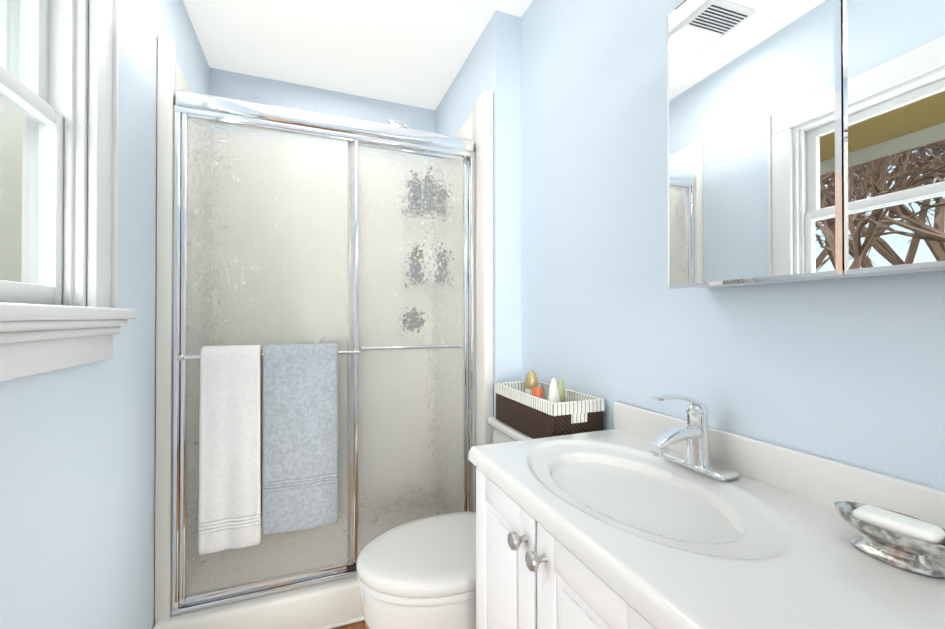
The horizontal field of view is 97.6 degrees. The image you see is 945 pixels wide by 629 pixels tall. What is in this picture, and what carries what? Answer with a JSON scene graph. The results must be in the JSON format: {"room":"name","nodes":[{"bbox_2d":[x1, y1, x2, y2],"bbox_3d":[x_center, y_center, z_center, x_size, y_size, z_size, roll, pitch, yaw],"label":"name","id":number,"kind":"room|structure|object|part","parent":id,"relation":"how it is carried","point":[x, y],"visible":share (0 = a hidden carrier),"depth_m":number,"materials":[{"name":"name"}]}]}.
{"room":"bathroom","nodes":[
{"label":"bathroom","id":0,"kind":"room"},
{"bbox_2d":[0,0,209,628],"bbox_3d":[-0.939,-0.057,0.876,0.120,2.500,2.960,0,0,-21],"label":"wall","id":1,"kind":"structure","parent":0,"point":[77,497],"depth_m":1.10,"materials":[{"name":"blue paint"}]},
{"bbox_2d":[0,0,136,381],"bbox_3d":[-0.827,-0.408,0.681,0.180,1.040,0.860,0,0,-21],"label":"window","id":2,"kind":"structure","parent":1,"relation":"in","point":[59,309],"depth_m":0.92,"materials":[{"name":"white wood"}]},
{"bbox_2d":[210,68,434,132],"bbox_3d":[-0.831,-0.046,2.445,1.230,2.500,0.120,0,0,-21],"label":"wall","id":3,"kind":"structure","parent":0,"point":[240,86],"depth_m":2.36,"materials":[{"name":"blue paint"}]},
{"bbox_2d":[334,620,368,628],"bbox_3d":[-0.255,1.225,1.137,1.590,0.060,2.960,0,0,-21],"label":"floor","id":4,"kind":"structure","parent":0,"point":[361,625],"depth_m":1.59,"materials":[{"name":"brown wood"}]},
{"bbox_2d":[153,36,492,628],"bbox_3d":[-0.644,0.120,1.968,1.227,2.160,0.898,0,0,-21],"label":"shower surround","id":5,"kind":"object","parent":4,"relation":"on","point":[332,604],"visible":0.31,"depth_m":1.48,"materials":[{"name":"white plastic"}]},
{"bbox_2d":[171,90,474,615],"bbox_3d":[-0.517,0.128,1.649,1.136,1.839,0.118,0,0,-21],"label":"shower door","id":6,"kind":"structure","parent":5,"relation":"attached to","point":[353,240],"depth_m":1.65,"materials":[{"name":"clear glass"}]},
{"bbox_2d":[198,345,261,554],"bbox_3d":[-0.851,0.464,1.462,0.190,0.707,0.082,0,0,-21],"label":"hanging towel","id":7,"kind":"object","parent":6,"relation":"hanging from","point":[230,465],"visible":1,"depth_m":1.43,"materials":[{"name":"white fabric"}]},
{"bbox_2d":[262,343,338,534],"bbox_3d":[-0.638,0.451,1.546,0.261,0.680,0.083,0,0,-21],"label":"towel","id":8,"kind":"object","parent":6,"relation":"hanging from","point":[300,483],"visible":1,"depth_m":1.51,"materials":[{"name":"blue fabric"}]},
{"bbox_2d":[388,119,410,128],"bbox_3d":[-0.262,-0.453,2.146,0.348,1.078,0.133,0,0,-21],"label":"shower head","id":9,"kind":"object","parent":5,"relation":"attached to","point":[393,122],"visible":0.04,"depth_m":2.09},
{"bbox_2d":[356,416,531,628],"bbox_3d":[0.000,0.798,1.336,0.726,0.798,0.494,0,0,-21],"label":"toilet","id":10,"kind":"object","parent":4,"relation":"on","point":[419,574],"visible":0.46,"depth_m":1.16,"materials":[{"name":"white ceramic"}]},
{"bbox_2d":[494,370,604,438],"bbox_3d":[0.245,0.300,1.426,0.186,0.196,0.410,0,0,-21],"label":"basket","id":11,"kind":"object","parent":10,"relation":"on","point":[531,406],"visible":0.85,"depth_m":1.33,"materials":[{"name":"brown wicker"}]},
{"bbox_2d":[468,401,944,628],"bbox_3d":[0.375,0.723,0.689,0.503,0.938,0.960,0,0,-21],"label":"bathroom vanity","id":12,"kind":"object","parent":4,"relation":"on","point":[532,572],"depth_m":0.68,"materials":[{"name":"white"}]},
{"bbox_2d":[649,394,738,480],"bbox_3d":[0.445,0.250,0.881,0.151,0.164,0.156,0,0,-21],"label":"faucet","id":13,"kind":"object","parent":12,"relation":"on","point":[693,432],"visible":1,"depth_m":0.88,"materials":[{"name":"silver metal"}]},
{"bbox_3d":[0.387,0.357,0.697,0.478,0.206,0.960,0,0,-21],"label":"bathroom vanity top","id":14,"kind":"part","parent":12,"relation":"part of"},
{"bbox_2d":[834,501,944,578],"bbox_3d":[0.576,0.302,0.561,0.084,0.056,0.136,0,0,-21],"label":"soap dish","id":15,"kind":"object","parent":12,"relation":"on","point":[904,541],"visible":1,"depth_m":0.54,"materials":[{"name":"silver metal"}]},
{"bbox_2d":[183,0,532,109],"bbox_3d":[-0.255,-1.335,1.154,1.590,0.060,2.960,0,0,-21],"label":"ceiling","id":16,"kind":"structure","parent":0,"point":[415,53],"depth_m":1.96,"materials":[{"name":"white paint"}]},
{"bbox_2d":[435,10,520,431],"bbox_3d":[0.022,-0.048,2.286,0.240,2.500,1.040,0,0,-21],"label":"wall","id":17,"kind":"structure","parent":0,"point":[492,62],"depth_m":1.79,"materials":[{"name":"blue paint"}]},
{"bbox_2d":[521,0,944,490],"bbox_3d":[0.620,-0.057,0.930,0.120,2.500,1.920,0,0,-21],"label":"wall","id":18,"kind":"structure","parent":0,"point":[850,371],"depth_m":1.11,"materials":[{"name":"blue paint"}]},
{"bbox_2d":[667,0,944,288],"bbox_3d":[0.655,-0.364,0.477,0.143,0.610,0.988,0,0,-21],"label":"upper cabinet","id":19,"kind":"object","parent":18,"relation":"attached to","point":[805,140],"visible":1,"depth_m":0.66,"materials":[{"name":"silver"}]}
]}

